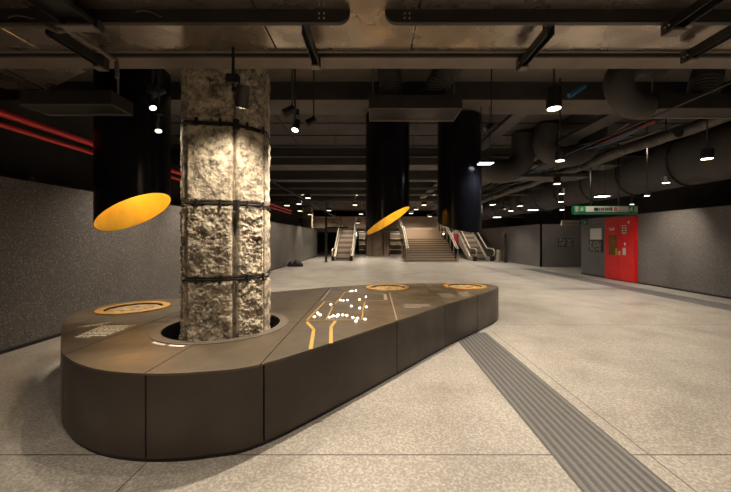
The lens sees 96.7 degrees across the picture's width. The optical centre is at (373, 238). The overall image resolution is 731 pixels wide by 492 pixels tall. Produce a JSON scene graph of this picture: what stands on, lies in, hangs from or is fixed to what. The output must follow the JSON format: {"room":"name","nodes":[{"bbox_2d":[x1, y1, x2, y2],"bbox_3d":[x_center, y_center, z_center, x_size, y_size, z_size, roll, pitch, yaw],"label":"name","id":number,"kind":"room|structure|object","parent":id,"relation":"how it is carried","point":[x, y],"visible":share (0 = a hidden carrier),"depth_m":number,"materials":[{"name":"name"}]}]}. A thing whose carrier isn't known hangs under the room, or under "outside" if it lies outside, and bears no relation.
{"room":"railway station","nodes":[
{"label":"railway station","id":0,"kind":"room"},
{"bbox_2d":[0,176,316,350],"bbox_3d":[-5.265,0.365,11.300,0.170,2.470,36.600,0,0,0],"label":"wall","id":1,"kind":"structure","parent":0,"point":[55,265],"depth_m":5.53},
{"bbox_2d":[0,256,316,354],"bbox_3d":[-5.173,1.575,11.300,0.015,0.050,36.600,0,0,0],"label":"baseboard","id":2,"kind":"structure","parent":1,"relation":"attached to","point":[58,334],"depth_m":4.93,"materials":[{"name":"black paint"}]},
{"bbox_2d":[0,106,324,251],"bbox_3d":[-7.000,-0.700,19.500,0.200,4.600,53.000,0,0,0],"label":"wall","id":3,"kind":"structure","parent":0,"point":[21,155],"depth_m":7.11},
{"bbox_2d":[271,179,436,180],"bbox_3d":[0.600,-2.350,12.900,14.800,0.067,0.070,0,0,0],"label":"ceiling beam","id":4,"kind":"structure","parent":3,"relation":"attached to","point":[271,179],"depth_m":12.87,"materials":[{"name":"brown"}]},
{"bbox_2d":[0,82,730,113],"bbox_3d":[3.500,-2.730,6.085,20.800,0.540,0.670,0,0,0],"label":"ceiling beam","id":5,"kind":"structure","parent":3,"relation":"attached to","point":[330,97],"depth_m":5.75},
{"bbox_2d":[0,53,730,68],"bbox_3d":[3.500,-2.300,2.962,20.800,1.400,0.185,0,0,0],"label":"ceiling beam","id":6,"kind":"structure","parent":3,"relation":"attached to","point":[7,60],"depth_m":2.93,"materials":[{"name":"grey metal"}]},
{"bbox_2d":[270,196,507,199],"bbox_3d":[3.500,-2.725,20.600,20.800,0.550,0.400,0,0,0],"label":"trim","id":7,"kind":"structure","parent":3,"relation":"attached to","point":[271,197],"depth_m":20.40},
{"bbox_2d":[270,200,507,200],"bbox_3d":[0.600,-2.280,19.400,14.800,0.067,0.070,0,0,0],"label":"pipe","id":8,"kind":"object","parent":3,"relation":"attached to","point":[270,200],"visible":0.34,"depth_m":19.37,"materials":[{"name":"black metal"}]},
{"bbox_2d":[488,130,647,193],"bbox_3d":[5.500,-2.220,15.300,0.145,0.146,17.402,0,0,0],"label":"cable","id":9,"kind":"object","parent":8,"relation":"hanging from","point":[646,130],"visible":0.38,"depth_m":7.78,"materials":[{"name":"black paint"}]},
{"bbox_2d":[65,69,730,81],"bbox_3d":[3.500,-2.890,5.475,20.800,0.220,0.550,0,0,0],"label":"ceiling beam","id":10,"kind":"structure","parent":3,"relation":"attached to","point":[277,75],"depth_m":5.53,"materials":[{"name":"concrete"}]},
{"bbox_2d":[269,194,526,195],"bbox_3d":[0.600,-2.300,17.000,14.800,0.067,0.070,0,0,0],"label":"pipe","id":11,"kind":"object","parent":3,"relation":"attached to","point":[269,194],"visible":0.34,"depth_m":16.98,"materials":[{"name":"brown"}]},
{"bbox_2d":[269,190,527,193],"bbox_3d":[3.500,-2.725,17.900,20.800,0.550,0.400,0,0,0],"label":"trim","id":12,"kind":"structure","parent":3,"relation":"attached to","point":[271,191],"depth_m":17.70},
{"bbox_2d":[270,188,547,189],"bbox_3d":[0.600,-2.300,15.000,14.800,0.067,0.070,0,0,0],"label":"ceiling beam","id":13,"kind":"structure","parent":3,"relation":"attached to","point":[270,188],"depth_m":14.97,"materials":[{"name":"black metal"}]},
{"bbox_2d":[171,148,648,169],"bbox_3d":[3.500,-2.725,11.175,20.800,0.550,0.850,0,0,0],"label":"ceiling beam","id":14,"kind":"structure","parent":3,"relation":"attached to","point":[276,163],"depth_m":10.75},
{"bbox_2d":[270,182,549,187],"bbox_3d":[3.500,-2.725,15.775,20.800,0.550,0.350,0,0,0],"label":"ceiling beam","id":15,"kind":"structure","parent":3,"relation":"attached to","point":[284,184],"depth_m":15.60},
{"bbox_2d":[171,155,651,156],"bbox_3d":[0.600,-2.400,9.400,14.800,0.067,0.070,0,0,0],"label":"pipe","id":16,"kind":"object","parent":3,"relation":"attached to","point":[171,155],"visible":0.34,"depth_m":9.37,"materials":[{"name":"black metal"}]},
{"bbox_2d":[595,119,658,145],"bbox_3d":[5.650,-2.380,8.000,0.100,0.100,3.000,0,0,0],"label":"pipe","id":17,"kind":"object","parent":16,"relation":"attached to","point":[652,121],"visible":0.5,"depth_m":7.16,"materials":[{"name":"red"}]},
{"bbox_2d":[270,170,577,181],"bbox_3d":[3.500,-2.725,13.775,20.800,0.550,0.350,0,0,0],"label":"ceiling beam","id":18,"kind":"structure","parent":3,"relation":"attached to","point":[274,174],"depth_m":13.60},
{"bbox_2d":[171,114,724,203],"bbox_3d":[3.500,-2.990,17.210,20.800,0.020,21.580,0,0,0],"label":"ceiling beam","id":19,"kind":"structure","parent":3,"relation":"attached to","point":[327,123],"depth_m":9.39,"materials":[{"name":"black paint"}]},
{"bbox_2d":[492,123,628,184],"bbox_3d":[5.200,-2.350,15.300,0.145,0.146,17.403,0,0,0],"label":"cable","id":20,"kind":"object","parent":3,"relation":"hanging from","point":[627,123],"visible":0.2,"depth_m":8.00,"materials":[{"name":"brown plastic"}]},
{"bbox_2d":[485,124,674,196],"bbox_3d":[6.150,-2.380,15.301,0.146,0.146,17.402,0,0,0],"label":"cable","id":21,"kind":"object","parent":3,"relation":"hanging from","point":[672,124],"visible":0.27,"depth_m":8.02,"materials":[{"name":"black paint"}]},
{"bbox_2d":[482,119,730,199],"bbox_3d":[6.600,-2.330,16.849,0.320,0.320,22.317,0,0,0],"label":"insulated pipe","id":22,"kind":"object","parent":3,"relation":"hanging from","point":[699,125],"visible":0.11,"depth_m":6.64,"materials":[{"name":"metal"}]},
{"bbox_2d":[0,250,730,491],"bbox_3d":[3.500,1.660,19.500,21.000,0.120,53.000,0,0,0],"label":"floor","id":23,"kind":"structure","parent":0,"point":[652,372],"depth_m":3.03,"materials":[{"name":"stone"}]},
{"bbox_2d":[179,69,271,340],"bbox_3d":[-1.580,-0.700,3.564,0.916,4.600,0.986,0,0,-4],"label":"stone column","id":24,"kind":"structure","parent":23,"relation":"on","point":[225,291],"depth_m":3.12,"materials":[{"name":"beige stone"}]},
{"bbox_2d":[60,283,498,461],"bbox_3d":[-0.334,1.274,4.756,6.843,0.652,3.588,0,0,-27],"label":"plinth","id":25,"kind":"object","parent":23,"relation":"on","point":[131,390],"visible":0.98,"depth_m":2.84,"materials":[{"name":"black paint"}]},
{"bbox_2d":[287,260,302,266],"bbox_3d":[-4.580,1.409,19.022,0.920,0.382,0.544,0,0,0],"label":"equipment case","id":26,"kind":"object","parent":23,"relation":"on","point":[296,263],"visible":1,"depth_m":18.81,"materials":[{"name":"black paint"}]},
{"bbox_2d":[324,201,347,261],"bbox_3d":[-2.650,-0.700,22.600,1.700,4.600,0.200,0,0,0],"label":"barrier post","id":27,"kind":"object","parent":23,"relation":"on","point":[326,227],"visible":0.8,"depth_m":22.55,"materials":[{"name":"metal"}]},
{"bbox_2d":[331,218,356,260],"bbox_3d":[-2.330,-0.171,26.905,1.550,3.543,7.196,0,0,0],"label":"escalator","id":28,"kind":"object","parent":23,"relation":"on","point":[344,249],"visible":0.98,"depth_m":26.55,"materials":[{"name":"silver metal"}]},
{"bbox_2d":[358,233,365,254],"bbox_3d":[-1.225,0.475,33.775,0.750,2.250,0.550,0,0,0],"label":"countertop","id":29,"kind":"structure","parent":23,"relation":"on","point":[361,236],"depth_m":34.00,"materials":[{"name":"beige"}]},
{"bbox_2d":[366,232,389,255],"bbox_3d":[0.375,0.450,31.250,2.250,2.300,1.300,0,0,0],"label":"pier","id":30,"kind":"object","parent":23,"relation":"on","point":[377,243],"visible":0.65,"depth_m":30.90,"materials":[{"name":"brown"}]},
{"bbox_2d":[390,233,401,253],"bbox_3d":[2.500,0.475,33.775,1.800,2.250,0.550,0,0,0],"label":"staircase","id":31,"kind":"structure","parent":23,"relation":"on","point":[395,242],"depth_m":34.00,"materials":[{"name":"beige"}]},
{"bbox_2d":[398,217,458,261],"bbox_3d":[4.015,-0.207,26.046,3.600,3.615,7.708,0,0,0],"label":"staircase","id":32,"kind":"structure","parent":23,"relation":"on","point":[438,244],"depth_m":24.38,"materials":[{"name":"brown stone"}]},
{"bbox_2d":[453,234,458,243],"bbox_3d":[6.190,0.600,24.550,0.380,2.000,0.360,0,0,0],"label":"stand","id":33,"kind":"object","parent":23,"relation":"on","point":[455,236],"visible":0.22,"depth_m":24.50,"materials":[{"name":"red paint"}]},
{"bbox_2d":[451,229,494,260],"bbox_3d":[7.870,-0.171,26.505,1.460,3.543,7.196,0,0,0],"label":"escalator","id":34,"kind":"object","parent":23,"relation":"on","point":[472,245],"visible":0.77,"depth_m":25.54,"materials":[{"name":"silver metal"}]},
{"bbox_2d":[496,249,500,261],"bbox_3d":[8.800,1.140,23.000,0.340,0.920,0.340,0,0,0],"label":"litter bin","id":35,"kind":"object","parent":23,"relation":"on","point":[498,251],"visible":1,"depth_m":22.88,"materials":[{"name":"silver metal"}]},
{"bbox_2d":[504,234,507,262],"bbox_3d":[8.970,0.625,22.200,0.180,1.950,0.300,0,0,0],"label":"post","id":36,"kind":"object","parent":23,"relation":"on","point":[505,235],"visible":1,"depth_m":22.10,"materials":[{"name":"metal"}]},
{"bbox_2d":[458,332,675,491],"bbox_3d":[1.613,1.595,1.775,0.593,0.010,7.550,0,0,0],"label":"tactile strip","id":37,"kind":"object","parent":23,"relation":"on","point":[595,462],"visible":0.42,"depth_m":2.71,"materials":[{"name":"rubber"}]},
{"bbox_2d":[526,269,730,310],"bbox_3d":[8.300,1.599,5.250,0.700,0.003,24.500,0,0,0],"label":"tactile strip","id":38,"kind":"object","parent":23,"relation":"on","point":[646,291],"depth_m":9.70,"materials":[{"name":"stone"}]},
{"bbox_2d":[339,217,445,227],"bbox_3d":[3.500,-1.675,34.075,21.000,1.350,0.150,0,0,0],"label":"wall","id":39,"kind":"structure","parent":0,"point":[407,222],"depth_m":34.00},
{"bbox_2d":[327,234,461,249],"bbox_3d":[3.500,-0.700,46.000,21.000,4.600,0.200,0,0,0],"label":"wall","id":40,"kind":"structure","parent":0,"point":[331,238],"depth_m":45.90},
{"bbox_2d":[311,228,486,233],"bbox_3d":[3.500,-0.850,37.950,21.000,0.300,16.100,0,0,0],"label":"floor","id":41,"kind":"structure","parent":0,"point":[319,230],"depth_m":29.90,"materials":[{"name":"grey concrete"}]},
{"bbox_2d":[302,207,312,216],"bbox_3d":[-6.325,-2.000,31.000,0.950,2.000,0.900,0,0,0],"label":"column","id":42,"kind":"structure","parent":41,"relation":"on","point":[305,209],"depth_m":30.60,"materials":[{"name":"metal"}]},
{"bbox_2d":[299,217,523,227],"bbox_3d":[3.450,-1.512,30.000,20.700,1.025,0.050,0,0,0],"label":"railing","id":43,"kind":"object","parent":41,"relation":"on","point":[308,222],"visible":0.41,"depth_m":29.99,"materials":[{"name":"silver metal"}]},
{"bbox_2d":[92,114,730,216],"bbox_3d":[3.500,-3.075,19.500,21.000,0.150,53.000,0,0,0],"label":"ceiling","id":44,"kind":"structure","parent":0,"point":[339,208],"depth_m":9.15,"materials":[{"name":"concrete"}]},
{"bbox_2d":[0,69,85,89],"bbox_3d":[-3.917,-2.346,3.404,2.004,1.307,0.634,0,0,0],"label":"duct","id":45,"kind":"object","parent":44,"relation":"hanging from","point":[18,79],"visible":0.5,"depth_m":3.42,"materials":[{"name":"metal"}]},
{"bbox_2d":[19,79,132,115],"bbox_3d":[-3.515,-2.264,3.870,1.050,1.472,0.340,0,0,0],"label":"tray","id":46,"kind":"object","parent":44,"relation":"hanging from","point":[47,102],"visible":0.88,"depth_m":3.70,"materials":[{"name":"grey metal"}]},
{"bbox_2d":[93,69,170,230],"bbox_3d":[-3.340,-1.554,4.530,0.870,2.892,0.870,0,0,0],"label":"hanging cylinder","id":47,"kind":"object","parent":44,"relation":"hanging from","point":[132,161],"visible":0.84,"depth_m":4.21,"materials":[{"name":"black paint"}]},
{"bbox_2d":[0,122,290,213],"bbox_3d":[-5.120,-2.259,7.000,0.096,1.483,26.000,0,0,0],"label":"pipe","id":48,"kind":"object","parent":44,"relation":"hanging from","point":[2,125],"visible":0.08,"depth_m":5.10,"materials":[{"name":"metal"}]},
{"bbox_2d":[0,109,291,211],"bbox_3d":[-5.120,-2.333,7.000,0.128,1.334,26.000,0,0,0],"label":"pipe","id":49,"kind":"object","parent":44,"relation":"hanging from","point":[5,114],"visible":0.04,"depth_m":5.08,"materials":[{"name":"metal"}]},
{"bbox_2d":[145,69,159,110],"bbox_3d":[-2.371,-2.185,3.469,0.150,1.630,0.106,0,0,0],"label":"spotlight","id":50,"kind":"object","parent":44,"relation":"hanging from","point":[152,88],"visible":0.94,"depth_m":3.44,"materials":[{"name":"black metal"}]},
{"bbox_2d":[152,69,164,132],"bbox_3d":[-2.396,-2.092,3.618,0.117,1.816,0.106,0,0,0],"label":"spotlight","id":51,"kind":"object","parent":44,"relation":"hanging from","point":[159,111],"visible":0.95,"depth_m":3.59,"materials":[{"name":"black metal"}]},
{"bbox_2d":[151,69,165,97],"bbox_3d":[-2.597,-2.346,3.905,0.175,1.307,0.100,0,0,-24],"label":"spotlight","id":52,"kind":"object","parent":44,"relation":"hanging from","point":[162,90],"visible":0.34,"depth_m":3.89,"materials":[{"name":"black paint"}]},
{"bbox_2d":[281,69,295,117],"bbox_3d":[-1.025,-2.227,3.905,0.175,1.547,0.100,0,0,-24],"label":"spotlight","id":53,"kind":"object","parent":44,"relation":"hanging from","point":[290,110],"visible":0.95,"depth_m":3.89,"materials":[{"name":"black paint"}]},
{"bbox_2d":[291,69,300,132],"bbox_3d":[-0.967,-2.162,4.026,0.112,1.676,0.136,0,0,0],"label":"spotlight","id":54,"kind":"object","parent":44,"relation":"hanging from","point":[296,123],"visible":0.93,"depth_m":3.99,"materials":[{"name":"black metal"}]},
{"bbox_2d":[270,179,335,217],"bbox_3d":[-3.300,-2.425,18.500,0.050,1.150,19.000,0,0,0],"label":"track","id":55,"kind":"object","parent":44,"relation":"hanging from","point":[272,181],"visible":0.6,"depth_m":14.01,"materials":[{"name":"metal"}]},
{"bbox_2d":[304,70,316,126],"bbox_3d":[-0.897,-2.292,4.605,0.175,1.415,0.100,0,0,-24],"label":"spotlight","id":56,"kind":"object","parent":44,"relation":"hanging from","point":[312,120],"visible":0.94,"depth_m":4.59,"materials":[{"name":"black paint"}]},
{"bbox_2d":[0,0,730,52],"bbox_3d":[3.500,-2.317,1.881,20.600,1.365,1.962,0,0,0],"label":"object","id":57,"kind":"structure","parent":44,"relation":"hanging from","point":[367,29],"depth_m":2.60,"materials":[{"name":"concrete"}]},
{"bbox_2d":[27,0,103,32],"bbox_3d":[-2.071,-1.560,1.972,0.242,0.169,0.744,0,0,0],"label":"channel","id":58,"kind":"object","parent":57,"relation":"attached to","point":[72,18],"visible":1,"depth_m":2.23,"materials":[{"name":"black metal"}]},
{"bbox_2d":[45,26,108,71],"bbox_3d":[-2.371,-1.556,2.617,0.077,0.179,0.494,0,0,0],"label":"channel","id":59,"kind":"object","parent":57,"relation":"attached to","point":[99,63],"visible":0.85,"depth_m":2.61,"materials":[{"name":"black metal"}]},
{"bbox_2d":[0,9,349,25],"bbox_3d":[-3.386,-1.597,2.338,6.428,0.094,0.043,0,0,0],"label":"support rail","id":60,"kind":"object","parent":57,"relation":"attached to","point":[108,17],"visible":1,"depth_m":2.33,"materials":[{"name":"black metal"}]},
{"bbox_2d":[7,15,34,19],"bbox_3d":[-2.516,-1.582,2.322,0.178,0.042,0.041,0,0,0],"label":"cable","id":61,"kind":"object","parent":60,"relation":"attached to","point":[14,15],"visible":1,"depth_m":2.31,"materials":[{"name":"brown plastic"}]},
{"bbox_2d":[0,23,118,78],"bbox_3d":[-3.596,-1.473,2.555,2.808,0.171,0.524,0,0,0],"label":"conduit","id":62,"kind":"object","parent":60,"relation":"attached to","point":[2,25],"visible":0.88,"depth_m":2.31,"materials":[{"name":"brown"}]},
{"bbox_2d":[226,47,249,108],"bbox_3d":[-1.122,-1.340,2.684,0.214,0.521,0.163,0,0,0],"label":"spotlight","id":63,"kind":"object","parent":57,"relation":"hanging from","point":[242,91],"visible":1,"depth_m":2.69,"materials":[{"name":"black metal"}]},
{"bbox_2d":[302,26,320,69],"bbox_3d":[-0.501,-1.556,2.607,0.077,0.179,0.474,0,0,0],"label":"channel","id":64,"kind":"object","parent":57,"relation":"attached to","point":[307,35],"visible":0.94,"depth_m":2.60,"materials":[{"name":"black metal"}]},
{"bbox_2d":[516,26,554,71],"bbox_3d":[1.289,-1.556,2.617,0.077,0.179,0.494,0,0,0],"label":"channel","id":65,"kind":"object","parent":57,"relation":"attached to","point":[547,32],"visible":0.95,"depth_m":2.59,"materials":[{"name":"black metal"}]},
{"bbox_2d":[385,9,730,25],"bbox_3d":[3.789,-1.597,2.338,7.421,0.094,0.043,0,0,0],"label":"support rail","id":66,"kind":"object","parent":57,"relation":"attached to","point":[398,17],"visible":1,"depth_m":2.33,"materials":[{"name":"black metal"}]},
{"bbox_2d":[661,0,724,36],"bbox_3d":[2.139,-1.553,1.932,0.112,0.184,0.864,0,0,0],"label":"channel","id":67,"kind":"object","parent":57,"relation":"attached to","point":[674,27],"visible":1,"depth_m":2.22,"materials":[{"name":"black metal"}]},
{"bbox_2d":[680,26,730,63],"bbox_3d":[2.659,-1.565,2.192,0.077,0.159,1.184,0,0,0],"label":"channel","id":68,"kind":"object","parent":57,"relation":"attached to","point":[688,56],"visible":1,"depth_m":2.60,"materials":[{"name":"black metal"}]},
{"bbox_2d":[366,112,409,234],"bbox_3d":[0.270,-1.262,6.444,0.868,2.357,0.868,0,0,0],"label":"hanging cylinder","id":69,"kind":"object","parent":44,"relation":"hanging from","point":[387,143],"visible":0.95,"depth_m":6.07,"materials":[{"name":"black paint"}]},
{"bbox_2d":[369,69,461,121],"bbox_3d":[0.640,-2.502,5.275,1.440,0.995,0.550,0,0,0],"label":"tray","id":70,"kind":"object","parent":44,"relation":"hanging from","point":[382,108],"visible":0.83,"depth_m":5.00,"materials":[{"name":"grey metal"}]},
{"bbox_2d":[377,69,402,94],"bbox_3d":[0.255,-2.623,5.279,0.466,0.793,0.396,0,0,-45],"label":"flexible duct","id":71,"kind":"object","parent":70,"relation":"attached to","point":[390,80],"visible":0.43,"depth_m":5.13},
{"bbox_2d":[422,69,463,94],"bbox_3d":[1.160,-2.662,5.300,0.758,0.880,0.393,0,0,0],"label":"flexible duct","id":72,"kind":"object","parent":70,"relation":"attached to","point":[439,81],"visible":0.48,"depth_m":5.14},
{"bbox_2d":[437,110,481,232],"bbox_3d":[1.730,-1.281,6.600,0.870,2.318,0.870,0,0,0],"label":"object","id":73,"kind":"object","parent":44,"relation":"hanging from","point":[459,176],"visible":0.98,"depth_m":6.22,"materials":[{"name":"black paint"}]},
{"bbox_2d":[419,114,527,197],"bbox_3d":[2.950,-2.750,13.250,0.300,0.500,13.500,0,0,0],"label":"cable tray","id":74,"kind":"object","parent":44,"relation":"hanging from","point":[511,120],"visible":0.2,"depth_m":7.49,"materials":[{"name":"grey metal"}]},
{"bbox_2d":[477,106,494,164],"bbox_3d":[2.067,-2.197,6.027,0.270,1.606,0.189,0,0,0],"label":"panel light","id":75,"kind":"object","parent":44,"relation":"hanging from","point":[480,162],"visible":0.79,"depth_m":6.02,"materials":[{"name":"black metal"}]},
{"bbox_2d":[477,162,493,164],"bbox_3d":[2.068,-1.397,6.027,0.250,0.007,0.169,0,0,0],"label":"diffuser","id":76,"kind":"object","parent":75,"relation":"attached to","point":[478,163],"depth_m":6.00,"materials":[{"name":"white"}]},
{"bbox_2d":[483,69,493,131],"bbox_3d":[1.835,-2.353,5.205,0.175,1.295,0.100,0,0,-24],"label":"spotlight","id":77,"kind":"object","parent":44,"relation":"hanging from","point":[488,127],"visible":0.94,"depth_m":5.19,"materials":[{"name":"black paint"}]},
{"bbox_2d":[482,131,534,182],"bbox_3d":[3.358,-2.244,9.047,2.323,1.378,0.695,0,0,-4],"label":"flexible duct","id":78,"kind":"object","parent":44,"relation":"hanging from","point":[522,155],"visible":0.66,"depth_m":8.80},
{"bbox_2d":[482,200,537,213],"bbox_3d":[6.300,-2.225,20.250,0.050,1.550,15.500,0,0,0],"label":"track","id":79,"kind":"object","parent":44,"relation":"hanging from","point":[536,200],"visible":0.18,"depth_m":14.67,"materials":[{"name":"metal"}]},
{"bbox_2d":[429,114,623,209],"bbox_3d":[5.000,-2.760,17.250,0.450,0.480,21.500,0,0,0],"label":"cable tray","id":80,"kind":"object","parent":44,"relation":"hanging from","point":[604,120],"visible":0.29,"depth_m":7.50,"materials":[{"name":"grey metal"}]},
{"bbox_2d":[527,190,538,209],"bbox_3d":[7.676,-2.197,15.690,0.420,1.606,0.294,0,0,0],"label":"panel light","id":81,"kind":"object","parent":44,"relation":"hanging from","point":[530,190],"visible":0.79,"depth_m":15.68,"materials":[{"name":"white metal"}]},
{"bbox_2d":[482,164,588,180],"bbox_3d":[4.175,-2.350,9.200,3.450,1.300,0.600,0,0,0],"label":"tray","id":82,"kind":"object","parent":44,"relation":"hanging from","point":[526,176],"visible":0.43,"depth_m":8.90,"materials":[{"name":"grey metal"}]},
{"bbox_2d":[546,69,561,110],"bbox_3d":[1.938,-2.200,3.500,0.152,1.600,0.152,0,0,0],"label":"pendant light","id":83,"kind":"object","parent":44,"relation":"hanging from","point":[553,93],"visible":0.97,"depth_m":3.44,"materials":[{"name":"black metal"}]},
{"bbox_2d":[553,121,560,183],"bbox_3d":[4.658,-2.200,8.273,0.170,1.600,0.170,0,0,0],"label":"pendant light","id":84,"kind":"object","parent":44,"relation":"hanging from","point":[556,180],"visible":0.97,"depth_m":8.21,"materials":[{"name":"black metal"}]},
{"bbox_2d":[555,78,564,161],"bbox_3d":[3.219,-2.175,5.625,0.156,1.650,0.156,0,0,0],"label":"pendant light","id":85,"kind":"object","parent":44,"relation":"hanging from","point":[559,155],"visible":0.7,"depth_m":5.62,"materials":[{"name":"black metal"}]},
{"bbox_2d":[558,168,564,193],"bbox_3d":[5.833,-2.200,10.111,0.170,1.600,0.170,0,0,0],"label":"pendant light","id":86,"kind":"object","parent":44,"relation":"hanging from","point":[561,190],"visible":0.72,"depth_m":10.05,"materials":[{"name":"black metal"}]},
{"bbox_2d":[532,122,608,167],"bbox_3d":[5.129,-2.446,8.469,2.020,1.196,0.596,0,0,-8],"label":"flexible duct","id":87,"kind":"object","parent":44,"relation":"hanging from","point":[544,144],"visible":0.82,"depth_m":8.23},
{"bbox_2d":[482,129,661,197],"bbox_3d":[5.800,-2.260,15.300,0.145,0.146,17.403,0,0,0],"label":"cable","id":88,"kind":"object","parent":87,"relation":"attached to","point":[659,129],"visible":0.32,"depth_m":7.41,"materials":[{"name":"brown plastic"}]},
{"bbox_2d":[427,81,730,215],"bbox_3d":[4.600,-2.020,15.600,0.040,0.040,24.800,0,0,0],"label":"pipe","id":89,"kind":"object","parent":44,"relation":"hanging from","point":[729,82],"visible":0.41,"depth_m":5.54,"materials":[{"name":"metal"}]},
{"bbox_2d":[482,126,683,202],"bbox_3d":[6.000,-2.120,17.199,0.290,0.290,21.612,0,0,0],"label":"insulated pipe","id":90,"kind":"object","parent":44,"relation":"hanging from","point":[676,132],"visible":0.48,"depth_m":8.01,"materials":[{"name":"metal"}]},
{"bbox_2d":[530,128,638,172],"bbox_3d":[5.350,-2.240,9.300,0.120,0.120,5.404,0,0,0],"label":"cable","id":91,"kind":"object","parent":44,"relation":"hanging from","point":[633,131],"visible":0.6,"depth_m":7.46,"materials":[{"name":"blue plastic"}]},
{"bbox_2d":[594,148,610,196],"bbox_3d":[7.511,-2.197,10.706,0.380,1.606,0.266,0,0,0],"label":"panel light","id":92,"kind":"object","parent":44,"relation":"hanging from","point":[605,194],"visible":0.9,"depth_m":10.70,"materials":[{"name":"black metal"}]},
{"bbox_2d":[572,141,637,213],"bbox_3d":[7.067,-1.881,9.951,1.950,2.238,0.139,0,0,0],"label":"direction sign","id":93,"kind":"object","parent":44,"relation":"hanging from","point":[590,209],"visible":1,"depth_m":9.89,"materials":[{"name":"green paint"}]},
{"bbox_2d":[482,122,730,219],"bbox_3d":[8.900,-2.200,9.650,1.522,1.522,32.700,0,0,0],"label":"duct","id":94,"kind":"object","parent":44,"relation":"hanging from","point":[685,167],"visible":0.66,"depth_m":9.92,"materials":[{"name":"metal"}]},
{"bbox_2d":[561,210,578,224],"bbox_3d":[9.444,-1.089,15.647,0.840,0.862,0.106,0,0,0],"label":"direction sign","id":95,"kind":"object","parent":94,"relation":"hanging from","point":[563,222],"visible":0.86,"depth_m":15.60,"materials":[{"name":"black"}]},
{"bbox_2d":[644,120,649,195],"bbox_3d":[6.349,-2.000,7.558,0.120,2.000,0.120,0,0,0],"label":"pendant light","id":96,"kind":"object","parent":44,"relation":"hanging from","point":[647,192],"visible":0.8,"depth_m":7.55,"materials":[{"name":"black metal"}]},
{"bbox_2d":[661,119,670,183],"bbox_3d":[7.144,-2.185,7.951,0.170,1.630,0.170,0,0,0],"label":"pendant light","id":97,"kind":"object","parent":44,"relation":"hanging from","point":[664,179],"visible":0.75,"depth_m":7.94,"materials":[{"name":"black metal"}]},
{"bbox_2d":[649,75,730,118],"bbox_3d":[5.800,-2.502,5.210,2.800,0.995,0.420,0,0,0],"label":"tray","id":98,"kind":"object","parent":44,"relation":"hanging from","point":[711,105],"visible":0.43,"depth_m":5.00,"materials":[{"name":"grey metal"}]},
{"bbox_2d":[603,69,668,119],"bbox_3d":[4.125,-2.469,5.151,0.974,1.099,0.493,0,0,-11],"label":"flexible duct","id":99,"kind":"object","parent":98,"relation":"attached to","point":[621,92],"visible":0.79,"depth_m":5.03,"materials":[{"name":"metal"}]},
{"bbox_2d":[686,69,725,92],"bbox_3d":[5.345,-2.628,5.217,0.597,0.826,0.424,0,0,-14],"label":"flexible duct","id":100,"kind":"object","parent":98,"relation":"attached to","point":[700,80],"visible":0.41,"depth_m":5.06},
{"bbox_2d":[700,119,714,159],"bbox_3d":[5.619,-2.175,5.484,0.176,1.650,0.176,0,0,0],"label":"pendant light","id":101,"kind":"object","parent":44,"relation":"hanging from","point":[707,153],"visible":0.76,"depth_m":5.45,"materials":[{"name":"black metal"}]},
{"bbox_2d":[478,224,541,266],"bbox_3d":[9.310,0.375,23.900,0.120,2.450,10.617,0,0,-3],"label":"wall","id":102,"kind":"structure","parent":0,"point":[523,242],"depth_m":21.23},
{"bbox_2d":[540,224,580,266],"bbox_3d":[11.700,0.375,18.675,4.400,2.450,0.150,0,0,0],"label":"wall","id":103,"kind":"structure","parent":0,"point":[552,255],"depth_m":18.60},
{"bbox_2d":[558,238,572,246],"bbox_3d":[10.960,0.209,18.582,0.858,0.498,0.035,0,0,0],"label":"map","id":104,"kind":"object","parent":103,"relation":"attached to","point":[562,242],"visible":1,"depth_m":18.57,"materials":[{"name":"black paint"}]},
{"bbox_2d":[559,239,564,245],"bbox_3d":[10.740,0.209,18.568,0.359,0.438,0.006,0,0,0],"label":"print","id":105,"kind":"object","parent":104,"relation":"attached to","point":[561,241],"depth_m":18.57},
{"bbox_2d":[566,239,571,245],"bbox_3d":[11.159,0.209,18.568,0.359,0.438,0.006,0,0,0],"label":"print","id":106,"kind":"object","parent":104,"relation":"attached to","point":[568,241],"depth_m":18.57},
{"bbox_2d":[567,84,585,97],"bbox_3d":[3.053,-2.231,4.900,0.268,0.214,0.080,0,0,0],"label":"blue sleeve","id":107,"kind":"object","parent":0,"point":[583,86],"visible":1,"depth_m":4.87,"materials":[{"name":"blue plastic"}]},
{"bbox_2d":[509,179,730,224],"bbox_3d":[14.000,-0.700,19.500,0.200,4.600,53.000,0,0,0],"label":"wall","id":108,"kind":"structure","parent":0,"point":[717,193],"depth_m":15.71,"materials":[{"name":"paint"}]},
{"bbox_2d":[581,205,730,296],"bbox_3d":[9.590,0.350,3.950,0.180,2.500,21.900,0,0,0],"label":"wall","id":109,"kind":"structure","parent":0,"point":[687,249],"depth_m":10.04,"materials":[{"name":"concrete"}]},
{"bbox_2d":[589,240,602,251],"bbox_3d":[9.484,0.300,13.900,0.032,0.500,0.840,0,0,0],"label":"map","id":110,"kind":"object","parent":109,"relation":"attached to","point":[594,245],"visible":1,"depth_m":13.86,"materials":[{"name":"black paint"}]},
{"bbox_2d":[590,228,601,238],"bbox_3d":[9.489,-0.215,13.900,0.022,0.470,0.700,0,0,0],"label":"notice","id":111,"kind":"object","parent":109,"relation":"attached to","point":[596,233],"visible":1,"depth_m":13.85,"materials":[{"name":"grey"}]},
{"bbox_2d":[605,216,637,282],"bbox_3d":[9.438,0.370,12.490,0.125,2.420,1.580,0,0,0],"label":"door","id":112,"kind":"structure","parent":109,"relation":"in","point":[621,233],"depth_m":12.33,"materials":[{"name":"red paint"}]},
{"bbox_2d":[581,273,730,298],"bbox_3d":[9.492,1.575,3.950,0.015,0.050,21.900,0,0,0],"label":"baseboard","id":113,"kind":"structure","parent":109,"relation":"attached to","point":[581,273],"depth_m":10.22,"materials":[{"name":"black paint"}]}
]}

